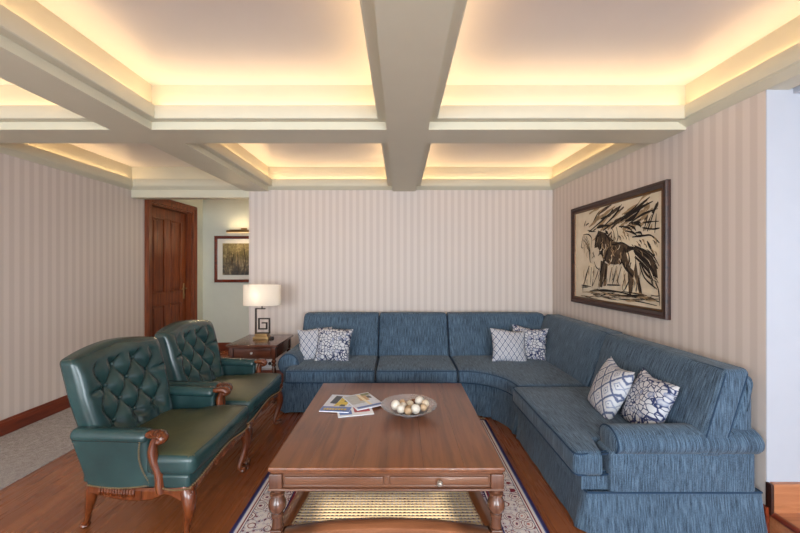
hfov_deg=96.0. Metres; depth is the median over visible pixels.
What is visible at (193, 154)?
ceiling beam
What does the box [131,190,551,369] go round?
wall
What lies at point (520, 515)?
rug
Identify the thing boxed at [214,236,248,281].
framed picture
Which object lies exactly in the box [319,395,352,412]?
magazine
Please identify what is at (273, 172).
trim
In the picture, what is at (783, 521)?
trim
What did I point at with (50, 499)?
floor
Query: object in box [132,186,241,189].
crown molding
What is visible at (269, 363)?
wall socket
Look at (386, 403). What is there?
glass bowl
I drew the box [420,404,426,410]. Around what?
decorative ball
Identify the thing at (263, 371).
baseboard
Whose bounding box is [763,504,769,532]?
baseboard
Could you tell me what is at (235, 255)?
painting
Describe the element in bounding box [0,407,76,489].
carpet
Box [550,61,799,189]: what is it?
crown molding
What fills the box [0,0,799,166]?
ceiling
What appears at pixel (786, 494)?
baseboard
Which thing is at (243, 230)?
picture light
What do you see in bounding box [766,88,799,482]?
wall
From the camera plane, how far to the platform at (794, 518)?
1.85 m
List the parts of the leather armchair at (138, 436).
leg, panel, backrest, nailhead trim, rail, seat, leg, panel, nailhead trim, rail, leg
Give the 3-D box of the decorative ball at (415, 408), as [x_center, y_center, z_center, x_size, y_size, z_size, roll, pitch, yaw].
[0.095,0.865,2.186,0.058,0.058,0.057,0,0,12]
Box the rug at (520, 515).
[229,418,549,532]
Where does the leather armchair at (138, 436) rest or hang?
on the floor
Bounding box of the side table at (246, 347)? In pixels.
[225,335,292,402]
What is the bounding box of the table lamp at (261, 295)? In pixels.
[243,284,280,339]
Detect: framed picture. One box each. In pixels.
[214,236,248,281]
[571,179,670,319]
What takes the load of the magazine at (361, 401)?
on the magazine at (335, 403)
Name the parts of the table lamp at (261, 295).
lamp shade, spiral stem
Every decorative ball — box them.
[391,400,399,409]
[397,405,404,413]
[404,407,411,414]
[406,400,413,405]
[411,404,419,413]
[415,396,423,405]
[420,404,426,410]
[422,400,428,406]
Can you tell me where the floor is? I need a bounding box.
[0,351,586,532]
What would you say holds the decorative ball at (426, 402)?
in the glass bowl
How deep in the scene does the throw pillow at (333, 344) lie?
3.70 m
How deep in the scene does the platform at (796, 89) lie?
1.89 m
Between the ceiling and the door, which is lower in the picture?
the door
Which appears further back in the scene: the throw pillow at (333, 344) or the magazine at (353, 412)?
the throw pillow at (333, 344)
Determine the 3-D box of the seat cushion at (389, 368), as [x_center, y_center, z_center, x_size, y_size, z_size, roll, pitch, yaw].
[0.159,1.035,3.683,0.773,0.144,0.595,0,0,0]
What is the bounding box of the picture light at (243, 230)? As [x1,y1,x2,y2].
[226,228,248,232]
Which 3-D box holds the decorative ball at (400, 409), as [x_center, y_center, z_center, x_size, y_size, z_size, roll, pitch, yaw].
[0.005,0.865,2.182,0.051,0.051,0.051,0,0,-11]
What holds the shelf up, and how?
attached to the coffee table at (448, 448)
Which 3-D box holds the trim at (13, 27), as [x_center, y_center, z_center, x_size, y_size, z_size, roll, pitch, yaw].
[-0.880,-1.016,1.625,1.590,0.088,1.600,0,0,0]
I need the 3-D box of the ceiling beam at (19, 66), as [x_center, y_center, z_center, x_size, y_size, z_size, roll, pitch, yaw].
[-1.810,-1.070,0.245,0.280,0.300,4.890,0,0,0]
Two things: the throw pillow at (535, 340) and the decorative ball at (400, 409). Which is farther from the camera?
the throw pillow at (535, 340)
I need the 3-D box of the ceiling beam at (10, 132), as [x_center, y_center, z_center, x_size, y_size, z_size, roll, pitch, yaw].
[-2.620,-1.070,2.555,1.340,0.300,0.270,0,0,0]
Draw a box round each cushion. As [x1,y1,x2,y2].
[140,405,248,474]
[213,373,281,413]
[284,355,377,381]
[303,312,378,355]
[376,355,456,381]
[379,312,448,355]
[446,312,543,356]
[451,355,583,394]
[513,387,629,474]
[541,314,622,386]
[590,333,747,455]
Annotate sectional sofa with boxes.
[278,312,767,532]
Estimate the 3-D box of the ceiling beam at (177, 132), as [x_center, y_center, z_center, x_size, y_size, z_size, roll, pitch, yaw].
[-0.880,-1.070,2.555,1.580,0.300,0.270,0,0,0]
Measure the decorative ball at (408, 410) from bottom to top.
0.045 m
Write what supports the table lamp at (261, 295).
on the side table at (246, 347)
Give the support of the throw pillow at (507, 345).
on the sectional sofa
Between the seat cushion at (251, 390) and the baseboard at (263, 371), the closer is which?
the seat cushion at (251, 390)
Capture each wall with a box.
[0,153,202,420]
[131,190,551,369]
[203,199,248,341]
[552,74,799,504]
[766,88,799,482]
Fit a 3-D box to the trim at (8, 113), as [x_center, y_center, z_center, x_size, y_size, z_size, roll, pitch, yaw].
[-2.620,-1.016,1.625,1.350,0.088,1.600,0,0,0]
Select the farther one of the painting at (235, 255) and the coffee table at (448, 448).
the painting at (235, 255)
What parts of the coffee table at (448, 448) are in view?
leg, shelf rail, drawer panel, cane panel, drawer, knob, shelf rail, leg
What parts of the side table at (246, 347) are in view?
leg, drawer, leg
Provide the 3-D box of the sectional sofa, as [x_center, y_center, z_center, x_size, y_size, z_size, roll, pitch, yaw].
[0.359,0.962,3.104,3.128,0.856,2.523,0,0,0]
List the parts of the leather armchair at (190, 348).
backrest, panel, leg, seat, nailhead trim, rail, leg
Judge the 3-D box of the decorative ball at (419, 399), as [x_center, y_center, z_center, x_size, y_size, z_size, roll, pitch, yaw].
[0.124,0.855,2.288,0.060,0.060,0.060,0,0,-29]
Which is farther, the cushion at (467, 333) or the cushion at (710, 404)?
the cushion at (467, 333)
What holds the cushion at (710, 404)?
on the sectional sofa
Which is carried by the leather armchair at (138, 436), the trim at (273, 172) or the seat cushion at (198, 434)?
the seat cushion at (198, 434)
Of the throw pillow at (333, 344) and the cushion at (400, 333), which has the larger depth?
the cushion at (400, 333)
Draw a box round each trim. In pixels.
[0,0,385,121]
[0,105,92,121]
[25,143,131,177]
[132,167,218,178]
[196,143,391,185]
[268,167,551,178]
[417,143,635,185]
[430,0,799,121]
[552,15,799,176]
[766,482,773,515]
[769,513,799,532]
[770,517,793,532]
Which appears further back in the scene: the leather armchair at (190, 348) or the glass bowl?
the leather armchair at (190, 348)
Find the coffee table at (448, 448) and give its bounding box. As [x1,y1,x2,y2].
[268,383,504,532]
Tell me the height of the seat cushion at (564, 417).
0.144 m
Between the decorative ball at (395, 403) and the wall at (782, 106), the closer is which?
the wall at (782, 106)
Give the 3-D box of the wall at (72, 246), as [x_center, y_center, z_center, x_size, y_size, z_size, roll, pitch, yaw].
[-3.360,0.090,1.900,0.140,2.620,8.200,0,0,0]
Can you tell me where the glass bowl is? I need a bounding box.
[381,394,436,417]
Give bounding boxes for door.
[145,199,196,336]
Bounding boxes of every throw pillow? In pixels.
[297,327,331,359]
[314,328,352,360]
[490,328,526,360]
[512,324,547,359]
[588,356,634,418]
[620,367,679,422]
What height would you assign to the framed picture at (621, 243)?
0.998 m
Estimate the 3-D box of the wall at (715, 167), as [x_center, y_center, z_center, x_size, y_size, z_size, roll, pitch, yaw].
[2.030,0.090,1.105,0.140,2.620,6.616,0,0,-2]
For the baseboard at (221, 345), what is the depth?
5.98 m
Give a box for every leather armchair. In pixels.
[60,336,251,532]
[155,320,282,464]
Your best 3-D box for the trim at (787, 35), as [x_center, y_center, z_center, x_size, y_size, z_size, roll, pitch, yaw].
[1.958,-1.090,1.105,0.004,0.260,6.613,0,0,-2]
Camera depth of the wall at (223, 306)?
6.00 m
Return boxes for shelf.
[283,518,490,532]
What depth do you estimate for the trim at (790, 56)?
2.36 m
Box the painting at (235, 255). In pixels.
[223,243,248,274]
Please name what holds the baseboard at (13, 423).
attached to the wall at (72, 246)
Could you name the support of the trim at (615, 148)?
attached to the wall at (715, 167)
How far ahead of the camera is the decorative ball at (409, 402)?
2.27 m
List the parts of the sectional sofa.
arm, frame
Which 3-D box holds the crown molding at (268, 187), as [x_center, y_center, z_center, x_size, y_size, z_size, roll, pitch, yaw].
[0.129,-0.955,4.385,3.478,0.037,0.050,0,0,0]
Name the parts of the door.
panel, panel, panel, panel, handle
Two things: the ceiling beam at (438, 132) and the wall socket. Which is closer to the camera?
the ceiling beam at (438, 132)
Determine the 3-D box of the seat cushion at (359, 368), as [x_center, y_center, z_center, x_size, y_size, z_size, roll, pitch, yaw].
[-0.666,1.035,3.683,0.857,0.144,0.595,0,0,0]
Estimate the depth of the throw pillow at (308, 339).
3.78 m
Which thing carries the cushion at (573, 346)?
on the sectional sofa
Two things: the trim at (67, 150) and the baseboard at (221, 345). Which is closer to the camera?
the trim at (67, 150)
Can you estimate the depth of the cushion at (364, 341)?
4.07 m
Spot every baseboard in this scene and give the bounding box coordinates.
[0,395,69,436]
[218,342,231,350]
[262,370,282,380]
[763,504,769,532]
[770,482,799,512]
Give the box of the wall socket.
[262,359,271,367]
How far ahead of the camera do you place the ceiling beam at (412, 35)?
1.69 m
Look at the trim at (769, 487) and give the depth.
1.88 m
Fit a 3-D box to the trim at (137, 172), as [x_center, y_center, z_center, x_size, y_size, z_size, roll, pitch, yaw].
[-2.590,-1.090,4.408,1.400,0.260,0.004,0,0,0]
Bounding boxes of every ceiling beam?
[0,0,174,142]
[0,85,136,142]
[147,143,268,190]
[152,85,387,142]
[374,0,454,190]
[426,85,685,142]
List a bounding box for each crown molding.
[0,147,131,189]
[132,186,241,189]
[267,186,551,189]
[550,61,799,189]
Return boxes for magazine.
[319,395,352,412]
[337,407,373,417]
[343,392,381,410]
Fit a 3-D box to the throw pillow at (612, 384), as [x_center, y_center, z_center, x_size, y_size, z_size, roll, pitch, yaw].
[1.401,0.815,2.420,0.200,0.355,0.368,0,0,9]
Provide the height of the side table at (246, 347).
0.599 m
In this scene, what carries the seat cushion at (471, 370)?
on the sectional sofa

